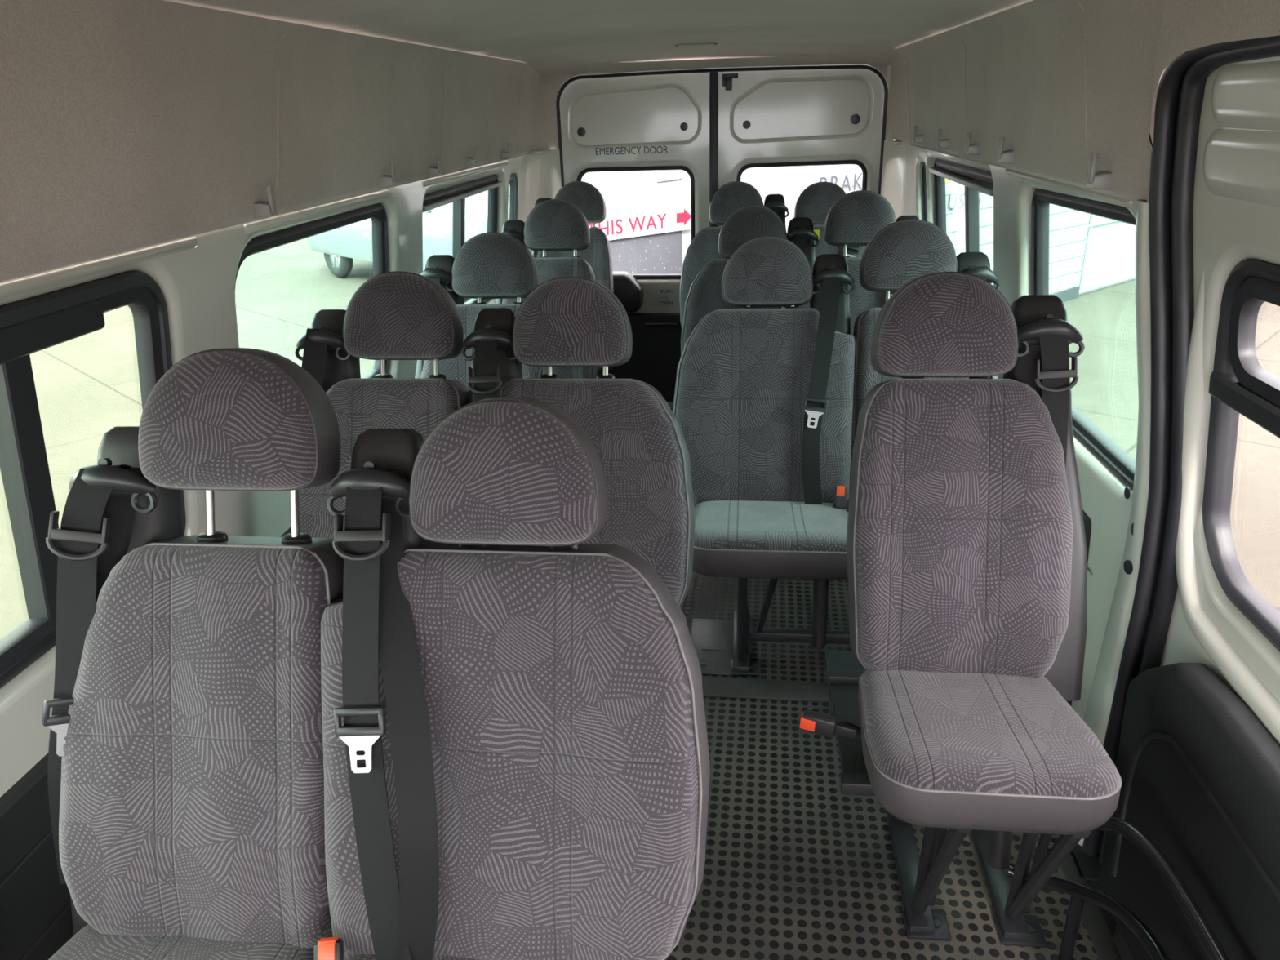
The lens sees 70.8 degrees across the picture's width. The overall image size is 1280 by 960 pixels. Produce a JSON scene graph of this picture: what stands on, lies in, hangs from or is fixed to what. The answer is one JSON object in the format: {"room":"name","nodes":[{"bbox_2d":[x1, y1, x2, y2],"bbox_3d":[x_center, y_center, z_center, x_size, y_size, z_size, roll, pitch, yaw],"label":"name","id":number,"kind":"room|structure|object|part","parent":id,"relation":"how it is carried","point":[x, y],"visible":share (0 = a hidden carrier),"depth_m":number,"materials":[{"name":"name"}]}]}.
{"room":"vehicle interior","nodes":[
{"label":"vehicle interior","id":0,"kind":"room"},
{"bbox_2d":[0,155,521,797],"bbox_3d":[-0.868,0.052,2.155,0.140,1.420,5.520,1,23,6],"label":"wall","id":1,"kind":"structure","parent":0,"point":[195,275],"depth_m":1.80,"materials":[{"name":"beige paint"}]},
{"bbox_2d":[0,271,186,688],"bbox_3d":[-1.010,0.210,0.923,0.109,0.555,1.810,1,23,6],"label":"window","id":2,"kind":"structure","parent":1,"relation":"in","point":[32,325],"depth_m":1.41,"materials":[{"name":"grey rubber"}]},
{"bbox_2d":[0,527,290,959],"bbox_3d":[-0.858,0.412,2.305,0.045,0.600,5.480,1,23,6],"label":"trim","id":3,"kind":"structure","parent":1,"relation":"attached to","point":[36,922],"depth_m":1.40,"materials":[{"name":"black plastic"}]},
{"bbox_2d":[253,185,277,217],"bbox_3d":[-0.780,-0.580,1.873,0.044,0.062,0.038,1,23,6],"label":"coat hook","id":4,"kind":"object","parent":1,"relation":"attached to","point":[261,209],"visible":1,"depth_m":1.86,"materials":[{"name":"grey plastic"}]},
{"bbox_2d":[0,0,539,282],"bbox_3d":[-0.780,-0.716,1.811,0.098,0.382,5.500,1,23,6],"label":"upper wall panel","id":5,"kind":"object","parent":1,"relation":"attached to","point":[126,126],"depth_m":1.64,"materials":[{"name":"grey plastic"}]},
{"bbox_2d":[234,203,389,377],"bbox_3d":[-0.852,-0.411,2.390,0.101,0.543,0.928,1,23,6],"label":"window","id":6,"kind":"structure","parent":1,"relation":"in","point":[376,212],"depth_m":2.42,"materials":[{"name":"grey rubber"}]},
{"bbox_2d":[379,162,395,186],"bbox_3d":[-0.704,-0.853,2.515,0.044,0.062,0.038,1,23,6],"label":"coat hook","id":7,"kind":"object","parent":1,"relation":"attached to","point":[386,180],"visible":1,"depth_m":2.51,"materials":[{"name":"grey plastic"}]},
{"bbox_2d":[426,155,441,177],"bbox_3d":[-0.659,-1.007,2.890,0.044,0.062,0.038,1,23,6],"label":"coat hook","id":8,"kind":"object","parent":1,"relation":"attached to","point":[433,171],"visible":1,"depth_m":2.88,"materials":[{"name":"grey plastic"}]},
{"bbox_2d":[422,173,502,304],"bbox_3d":[-0.706,-0.891,3.548,0.117,0.530,1.055,1,23,6],"label":"window","id":9,"kind":"structure","parent":1,"relation":"in","point":[456,194],"depth_m":3.47,"materials":[{"name":"grey rubber"}]},
{"bbox_3d":[-0.679,-1.095,3.454,0.049,0.017,1.035,1,23,6],"label":"vent rail","id":10,"kind":"part","parent":9,"relation":"part of","materials":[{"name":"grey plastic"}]},
{"bbox_2d":[466,146,476,165],"bbox_3d":[-0.614,-1.176,3.273,0.044,0.062,0.038,1,23,6],"label":"coat hook","id":11,"kind":"object","parent":1,"relation":"attached to","point":[470,161],"visible":1,"depth_m":3.26,"materials":[{"name":"grey plastic"}]},
{"bbox_2d":[500,143,511,159],"bbox_3d":[-0.557,-1.369,3.750,0.044,0.062,0.038,1,23,6],"label":"coat hook","id":12,"kind":"object","parent":1,"relation":"attached to","point":[504,155],"visible":1,"depth_m":3.74,"materials":[{"name":"grey plastic"}]},
{"bbox_2d":[509,173,518,220],"bbox_3d":[-0.627,-1.207,4.269,0.092,0.465,0.294,1,23,6],"label":"window","id":13,"kind":"structure","parent":1,"relation":"in","point":[513,184],"depth_m":4.31,"materials":[{"name":"grey rubber"}]},
{"bbox_2d":[560,71,718,408],"bbox_3d":[0.008,-1.131,4.642,0.784,1.760,0.160,1,23,6],"label":"door","id":14,"kind":"structure","parent":1,"relation":"in","point":[661,122],"depth_m":4.44,"materials":[{"name":"beige paint"}]},
{"bbox_3d":[-0.027,-1.777,4.404,0.626,0.253,0.025,1,23,6],"label":"recessed panel","id":15,"kind":"part","parent":14,"relation":"part of","materials":[{"name":"beige paint"}]},
{"bbox_3d":[0.115,-0.820,4.732,0.196,0.016,0.034,1,23,6],"label":"pull handle","id":16,"kind":"part","parent":14,"relation":"part of","materials":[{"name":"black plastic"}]},
{"bbox_2d":[164,0,1033,75],"bbox_3d":[0.028,-0.894,1.651,1.670,0.105,5.520,1,23,6],"label":"ceiling","id":17,"kind":"structure","parent":0,"point":[551,37],"depth_m":2.51,"materials":[{"name":"grey fabric"}]},
{"bbox_2d":[664,408,1121,959],"bbox_3d":[0.087,0.685,2.362,1.900,0.026,5.620,1,23,6],"label":"floor","id":18,"kind":"structure","parent":0,"point":[797,867],"depth_m":2.01,"materials":[{"name":"rubber"}]},
{"bbox_2d":[41,347,709,959],"bbox_3d":[-0.362,0.518,1.142,0.889,1.268,0.671,1,23,6],"label":"seat","id":19,"kind":"object","parent":18,"relation":"on","point":[461,726],"visible":1,"depth_m":1.13,"materials":[{"name":"fabric"}]},
{"bbox_3d":[-0.752,0.339,1.185,0.052,0.048,0.002,3,8,-45],"label":"steel blade","id":20,"kind":"part","parent":19,"relation":"part of","materials":[{"name":"white metal"}]},
{"bbox_2d":[48,924,313,959],"bbox_3d":[-0.616,0.664,1.070,0.386,0.073,0.365,1,23,6],"label":"seat cushion","id":21,"kind":"object","parent":19,"relation":"on","point":[88,941],"depth_m":1.18,"materials":[{"name":"fabric"}]},
{"bbox_3d":[-0.591,0.363,1.195,0.382,0.518,0.200,1,23,6],"label":"backrest","id":22,"kind":"part","parent":19,"relation":"part of","materials":[{"name":"fabric"}]},
{"bbox_3d":[-0.580,0.044,1.214,0.011,0.155,0.061,1,23,6],"label":"headrest post","id":23,"kind":"part","parent":19,"relation":"part of","materials":[{"name":"silver metal"}]},
{"bbox_3d":[-0.461,0.045,1.201,0.011,0.155,0.061,1,23,6],"label":"headrest post","id":24,"kind":"part","parent":19,"relation":"part of","materials":[{"name":"silver metal"}]},
{"bbox_3d":[-0.339,0.331,1.094,0.052,0.048,0.003,-3,-1,6],"label":"steel blade","id":25,"kind":"part","parent":19,"relation":"part of","materials":[{"name":"silver metal"}]},
{"bbox_2d":[343,950,479,959],"bbox_3d":[-0.211,0.669,1.024,0.444,0.073,0.365,1,23,6],"label":"seat cushion","id":26,"kind":"object","parent":19,"relation":"on","point":[348,954],"depth_m":1.15,"materials":[{"name":"fabric"}]},
{"bbox_3d":[-0.170,0.369,1.147,0.494,0.518,0.200,1,23,6],"label":"backrest","id":27,"kind":"part","parent":19,"relation":"part of","materials":[{"name":"fabric"}]},
{"bbox_2d":[414,231,546,391],"bbox_3d":[-0.471,-0.061,2.612,0.452,1.214,0.660,-1,23,3],"label":"seat","id":28,"kind":"object","parent":18,"relation":"on","point":[491,264],"visible":0.31,"depth_m":2.60,"materials":[{"name":"fabric"}]},
{"bbox_3d":[-0.469,-0.235,2.642,0.377,0.518,0.200,1,23,6],"label":"backrest","id":29,"kind":"part","parent":28,"relation":"part of","materials":[{"name":"fabric"}]},
{"bbox_3d":[-0.357,-0.504,2.654,0.011,0.155,0.061,1,23,6],"label":"headrest post","id":30,"kind":"part","parent":28,"relation":"part of","materials":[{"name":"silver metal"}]},
{"bbox_2d":[294,271,694,609],"bbox_3d":[-0.340,0.228,1.885,0.895,1.232,0.661,1,23,6],"label":"seat","id":31,"kind":"object","parent":18,"relation":"on","point":[639,442],"visible":0.41,"depth_m":1.87,"materials":[{"name":"fabric"}]},
{"bbox_3d":[-0.571,0.061,1.939,0.382,0.518,0.200,1,23,6],"label":"backrest","id":32,"kind":"part","parent":31,"relation":"part of","materials":[{"name":"fabric"}]},
{"bbox_3d":[-0.560,-0.228,1.960,0.011,0.155,0.061,1,23,6],"label":"headrest post","id":33,"kind":"part","parent":31,"relation":"part of","materials":[{"name":"silver metal"}]},
{"bbox_3d":[-0.441,-0.227,1.947,0.011,0.155,0.061,1,23,6],"label":"headrest post","id":34,"kind":"part","parent":31,"relation":"part of","materials":[{"name":"silver metal"}]},
{"bbox_3d":[-0.192,-0.208,1.920,0.011,0.155,0.061,1,23,6],"label":"headrest post","id":35,"kind":"part","parent":31,"relation":"part of","materials":[{"name":"silver metal"}]},
{"bbox_3d":[-0.144,0.067,1.891,0.494,0.518,0.200,1,23,6],"label":"backrest","id":36,"kind":"part","parent":31,"relation":"part of","materials":[{"name":"fabric"}]},
{"bbox_3d":[-0.073,-0.206,1.906,0.011,0.155,0.061,1,23,6],"label":"headrest post","id":37,"kind":"part","parent":31,"relation":"part of","materials":[{"name":"silver metal"}]},
{"bbox_2d":[495,199,597,378],"bbox_3d":[-0.363,-0.397,3.398,0.452,1.223,0.663,-1,23,3],"label":"seat","id":38,"kind":"object","parent":18,"relation":"on","point":[552,224],"visible":0.33,"depth_m":3.39,"materials":[{"name":"fabric"}]},
{"bbox_3d":[-0.367,-0.847,3.453,0.011,0.155,0.061,1,23,6],"label":"headrest post","id":39,"kind":"part","parent":38,"relation":"part of","materials":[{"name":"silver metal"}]},
{"bbox_3d":[-0.360,-0.566,3.429,0.377,0.518,0.200,1,23,6],"label":"backrest","id":40,"kind":"part","parent":38,"relation":"part of","materials":[{"name":"fabric"}]},
{"bbox_2d":[531,181,613,370],"bbox_3d":[-0.331,-0.736,4.212,0.452,1.221,0.662,-1,23,3],"label":"seat","id":41,"kind":"object","parent":18,"relation":"on","point":[587,197],"visible":0.2,"depth_m":4.20,"materials":[{"name":"fabric"}]},
{"bbox_3d":[-0.329,-0.906,4.242,0.377,0.518,0.200,1,23,6],"label":"backrest","id":42,"kind":"part","parent":41,"relation":"part of","materials":[{"name":"fabric"}]},
{"bbox_3d":[0.230,0.506,2.761,0.155,0.010,0.300,1,23,6],"label":"fixing plate","id":43,"kind":"part","parent":18,"relation":"part of","materials":[{"name":"metal"}]},
{"bbox_2d":[679,181,866,328],"bbox_3d":[0.624,-0.698,4.062,0.911,1.208,0.653,1,23,6],"label":"seat","id":44,"kind":"object","parent":18,"relation":"on","point":[815,202],"visible":0.2,"depth_m":4.06,"materials":[{"name":"fabric"}]},
{"bbox_3d":[0.431,-0.876,4.110,0.494,0.518,0.200,1,23,6],"label":"backrest","id":45,"kind":"part","parent":44,"relation":"part of","materials":[{"name":"fabric"}]},
{"bbox_3d":[0.875,-0.870,4.060,0.382,0.518,0.200,1,23,6],"label":"backrest","id":46,"kind":"part","parent":44,"relation":"part of","materials":[{"name":"fabric"}]},
{"bbox_3d":[0.930,-0.976,3.980,0.052,0.048,0.002,13,0,7],"label":"steel blade","id":47,"kind":"part","parent":44,"relation":"part of","materials":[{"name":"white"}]},
{"bbox_2d":[680,190,919,355],"bbox_3d":[0.590,-0.359,3.210,0.905,1.238,0.663,1,23,6],"label":"seat","id":48,"kind":"object","parent":18,"relation":"on","point":[857,216],"visible":0.16,"depth_m":3.20,"materials":[{"name":"fabric"}]},
{"bbox_3d":[0.400,-0.521,3.259,0.494,0.518,0.200,1,23,6],"label":"backrest","id":49,"kind":"part","parent":48,"relation":"part of","materials":[{"name":"fabric"}]},
{"bbox_3d":[0.739,-0.813,3.243,0.011,0.155,0.061,1,23,6],"label":"headrest post","id":50,"kind":"part","parent":48,"relation":"part of","materials":[{"name":"silver metal"}]},
{"bbox_3d":[0.837,-0.515,3.210,0.382,0.518,0.200,1,23,6],"label":"backrest","id":51,"kind":"part","parent":48,"relation":"part of","materials":[{"name":"fabric"}]},
{"bbox_2d":[672,218,999,675],"bbox_3d":[0.527,-0.027,2.419,0.901,1.238,0.663,1,23,6],"label":"seat","id":52,"kind":"object","parent":18,"relation":"on","point":[767,405],"visible":0.53,"depth_m":2.43,"materials":[{"name":"fabric"}]},
{"bbox_3d":[0.339,-0.189,2.467,0.494,0.518,0.200,1,23,6],"label":"backrest","id":53,"kind":"part","parent":52,"relation":"part of","materials":[{"name":"fabric"}]},
{"bbox_2d":[692,548,847,579],"bbox_3d":[0.345,0.165,2.361,0.451,0.138,0.370,1,23,6],"label":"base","id":54,"kind":"object","parent":52,"relation":"on","point":[740,563],"depth_m":2.18,"materials":[{"name":"grey plastic"}]},
{"bbox_2d":[693,500,848,551],"bbox_3d":[0.343,0.112,2.339,0.444,0.073,0.365,1,23,6],"label":"seat cushion","id":55,"kind":"object","parent":52,"relation":"on","point":[720,526],"depth_m":2.26,"materials":[{"name":"fabric"}]},
{"bbox_3d":[0.545,0.289,2.624,0.736,0.408,0.455,1,23,6],"label":"seat frame","id":56,"kind":"part","parent":52,"relation":"part of","materials":[{"name":"black paint"}]},
{"bbox_3d":[0.459,-0.162,2.387,0.052,0.048,0.003,9,5,6],"label":"steel blade","id":57,"kind":"part","parent":52,"relation":"part of","materials":[{"name":"silver metal"}]},
{"bbox_3d":[0.675,-0.481,2.451,0.011,0.155,0.061,1,23,6],"label":"headrest post","id":58,"kind":"part","parent":52,"relation":"part of","materials":[{"name":"silver metal"}]},
{"bbox_3d":[0.773,-0.183,2.418,0.382,0.518,0.200,1,23,6],"label":"backrest","id":59,"kind":"part","parent":52,"relation":"part of","materials":[{"name":"fabric"}]},
{"bbox_2d":[799,271,1121,947],"bbox_3d":[0.543,0.306,1.599,0.515,1.250,0.650,1,23,6],"label":"seat","id":60,"kind":"object","parent":18,"relation":"on","point":[966,544],"visible":1,"depth_m":1.58,"materials":[{"name":"fabric"}]},
{"bbox_3d":[0.551,0.457,1.744,0.360,0.042,0.455,1,23,6],"label":"seat frame","id":61,"kind":"part","parent":60,"relation":"part of","materials":[{"name":"black paint"}]},
{"bbox_3d":[0.578,0.099,1.611,0.377,0.518,0.200,1,23,6],"label":"backrest","id":62,"kind":"part","parent":60,"relation":"part of","materials":[{"name":"fabric"}]},
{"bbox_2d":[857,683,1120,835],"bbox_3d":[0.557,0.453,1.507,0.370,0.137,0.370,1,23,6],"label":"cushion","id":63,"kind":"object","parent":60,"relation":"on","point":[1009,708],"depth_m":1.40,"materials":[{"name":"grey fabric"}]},
{"bbox_2d":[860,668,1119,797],"bbox_3d":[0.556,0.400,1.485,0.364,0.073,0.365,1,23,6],"label":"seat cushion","id":64,"kind":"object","parent":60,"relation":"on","point":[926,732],"depth_m":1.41,"materials":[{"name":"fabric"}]},
{"bbox_2d":[1007,817,1229,959],"bbox_3d":[0.796,0.831,1.412,0.119,0.412,0.727,-3,23,-3],"label":"guard rail","id":65,"kind":"object","parent":18,"relation":"on","point":[1079,893],"visible":0.78,"depth_m":1.47,"materials":[{"name":"black metal"}]},
{"bbox_2d":[905,142,1151,846],"bbox_3d":[1.114,-0.403,3.092,0.157,1.420,3.020,1,23,6],"label":"wall","id":66,"kind":"structure","parent":0,"point":[1116,510],"depth_m":1.94,"materials":[{"name":"beige paint"}]},
{"bbox_2d":[517,139,907,253],"bbox_3d":[0.350,-0.944,4.483,1.890,1.354,0.340,1,23,6],"label":"trim","id":67,"kind":"structure","parent":66,"relation":"attached to","point":[540,172],"depth_m":4.30,"materials":[{"name":"beige paint"}]},
{"bbox_2d":[533,54,893,151],"bbox_3d":[0.332,-1.762,4.224,1.676,0.384,0.172,1,23,6],"label":"trim","id":68,"kind":"structure","parent":66,"relation":"attached to","point":[546,137],"depth_m":4.22,"materials":[{"name":"grey plastic"}]},
{"bbox_2d":[555,64,888,195],"bbox_3d":[0.398,-1.169,4.573,1.600,1.699,0.026,1,23,6],"label":"trim","id":69,"kind":"structure","parent":66,"relation":"attached to","point":[873,69],"depth_m":4.26,"materials":[{"name":"grey rubber"}]},
{"bbox_2d":[717,68,884,226],"bbox_3d":[0.792,-1.125,4.571,0.790,1.754,0.122,1,23,6],"label":"door","id":70,"kind":"structure","parent":66,"relation":"in","point":[767,118],"depth_m":4.32,"materials":[{"name":"beige paint"}]},
{"bbox_3d":[0.769,-1.773,4.311,0.641,0.252,0.025,1,23,6],"label":"recessed panel","id":71,"kind":"part","parent":70,"relation":"part of","materials":[{"name":"beige paint"}]},
{"bbox_2d":[913,125,924,143],"bbox_3d":[1.064,-1.318,3.433,0.044,0.062,0.038,1,23,6],"label":"coat hook","id":72,"kind":"object","parent":66,"relation":"attached to","point":[918,139],"visible":0.98,"depth_m":3.42,"materials":[{"name":"grey plastic"}]},
{"bbox_2d":[921,162,927,221],"bbox_3d":[1.224,-1.081,3.768,0.092,0.465,0.235,1,23,6],"label":"window","id":73,"kind":"structure","parent":66,"relation":"in","point":[923,169],"depth_m":3.82,"materials":[{"name":"grey rubber"}]},
{"bbox_2d":[937,128,949,148],"bbox_3d":[1.012,-1.137,2.997,0.044,0.062,0.038,1,23,6],"label":"coat hook","id":74,"kind":"object","parent":66,"relation":"attached to","point":[942,144],"visible":0.99,"depth_m":2.99,"materials":[{"name":"grey plastic"}]},
{"bbox_2d":[928,158,993,252],"bbox_3d":[1.145,-0.824,3.163,0.118,0.550,1.019,1,23,6],"label":"window","id":75,"kind":"structure","parent":66,"relation":"in","point":[975,180],"depth_m":3.02,"materials":[{"name":"grey rubber"}]},
{"bbox_3d":[1.104,-1.028,3.081,0.049,0.018,0.980,1,23,6],"label":"vent rail","id":76,"kind":"part","parent":75,"relation":"part of","materials":[{"name":"grey plastic"}]},
{"bbox_2d":[965,132,979,155],"bbox_3d":[0.965,-0.975,2.607,0.044,0.062,0.038,1,23,6],"label":"coat hook","id":77,"kind":"object","parent":66,"relation":"attached to","point":[974,148],"visible":0.98,"depth_m":2.60,"materials":[{"name":"grey plastic"}]},
{"bbox_2d":[997,137,1014,163],"bbox_3d":[0.925,-0.833,2.272,0.044,0.062,0.038,1,23,6],"label":"coat hook","id":78,"kind":"object","parent":66,"relation":"attached to","point":[1007,156],"visible":0.99,"depth_m":2.26,"materials":[{"name":"grey plastic"}]},
{"bbox_2d":[1066,509,1091,706],"bbox_3d":[1.147,-0.106,3.312,0.045,0.660,2.798,1,23,6],"label":"trim","id":79,"kind":"structure","parent":66,"relation":"attached to","point":[1087,522],"depth_m":2.00,"materials":[{"name":"black plastic"}]},
{"bbox_2d":[1031,188,1136,487],"bbox_3d":[1.025,-0.353,2.046,0.104,0.565,0.832,1,23,6],"label":"window","id":80,"kind":"structure","parent":66,"relation":"in","point":[1119,460],"depth_m":2.12,"materials":[{"name":"grey rubber"}]},
{"bbox_2d":[888,0,1279,202],"bbox_3d":[0.870,-0.680,1.629,0.142,0.410,5.500,1,23,6],"label":"upper wall panel","id":81,"kind":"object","parent":66,"relation":"attached to","point":[1064,82],"depth_m":1.88,"materials":[{"name":"grey plastic"}]},
{"bbox_2d":[1059,834,1116,939],"bbox_3d":[0.999,0.938,2.008,0.120,0.264,0.185,1,23,6],"label":"trim","id":82,"kind":"structure","parent":66,"relation":"attached to","point":[1090,867],"depth_m":1.92,"materials":[{"name":"black plastic"}]},
{"bbox_2d":[1087,153,1112,190],"bbox_3d":[0.853,-0.572,1.669,0.044,0.062,0.038,1,23,6],"label":"coat hook","id":83,"kind":"object","parent":66,"relation":"attached to","point":[1102,180],"visible":1,"depth_m":1.66,"materials":[{"name":"grey plastic"}]},
{"bbox_2d":[1082,30,1279,865],"bbox_3d":[0.791,0.546,0.554,0.163,1.639,2.608,1,23,6],"label":"door seal","id":84,"kind":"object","parent":66,"relation":"attached to","point":[1181,87],"depth_m":1.54,"materials":[{"name":"grey rubber"}]},
{"bbox_2d":[1099,56,1279,959],"bbox_3d":[0.835,0.636,0.580,0.148,1.810,2.555,1,23,6],"label":"door","id":85,"kind":"structure","parent":66,"relation":"in","point":[1197,764],"depth_m":1.44,"materials":[{"name":"beige paint"}]},
{"bbox_3d":[0.782,-0.120,0.506,0.018,0.100,2.010,1,23,6],"label":"pressed panel","id":86,"kind":"part","parent":85,"relation":"part of","materials":[{"name":"beige paint"}]},
{"bbox_3d":[0.767,-0.204,0.467,0.016,0.090,2.000,1,23,6],"label":"pressed panel","id":87,"kind":"part","parent":85,"relation":"part of","materials":[{"name":"beige paint"}]},
{"label":"outside","id":88,"kind":"structure","parent":0,"visible":0},
{"bbox_2d":[0,237,1279,639],"bbox_3d":[3.170,-9.632,28.312,120.000,0.001,100.000,1,23,6],"label":"ground","id":89,"kind":"structure","parent":88,"point":[86,386],"depth_m":7.57,"materials":[{"name":"concrete"}]},
{"bbox_2d":[306,184,509,277],"bbox_3d":[-2.659,-3.393,11.821,1.780,1.526,4.480,-21,29,-39],"label":"parked car","id":90,"kind":"object","parent":89,"relation":"on","point":[340,246],"visible":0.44,"depth_m":10.58,"materials":[{"name":"silver metal"}]},
{"bbox_2d":[581,169,762,274],"bbox_3d":[2.178,-4.179,10.681,7.620,3.550,0.220,-18,28,-34],"label":"wall","id":91,"kind":"structure","parent":89,"relation":"on","point":[664,253],"depth_m":9.35,"materials":[{"name":"grey"}]},
{"bbox_2d":[588,203,690,240],"bbox_3d":[-0.056,-2.628,9.217,1.620,0.270,0.024,-18,28,-34],"label":"sign","id":92,"kind":"object","parent":91,"relation":"attached to","point":[621,224],"visible":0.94,"depth_m":9.29,"materials":[{"name":"white plastic"}]},
{"bbox_3d":[-0.111,-2.132,9.407,1.450,0.890,0.020,-18,28,-34],"label":"speckled panel","id":93,"kind":"part","parent":91,"relation":"part of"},
{"bbox_2d":[740,164,1135,302],"bbox_3d":[5.208,-3.886,9.462,11.052,3.760,0.260,-18,27,-33],"label":"building","id":94,"kind":"structure","parent":89,"relation":"on","point":[1088,252],"depth_m":9.26,"materials":[{"name":"white paint"}]},
{"bbox_3d":[2.840,-1.416,8.456,4.910,0.120,0.060,-18,28,-34],"label":"skirting","id":95,"kind":"part","parent":94,"relation":"part of","materials":[{"name":"grey"}]}
]}

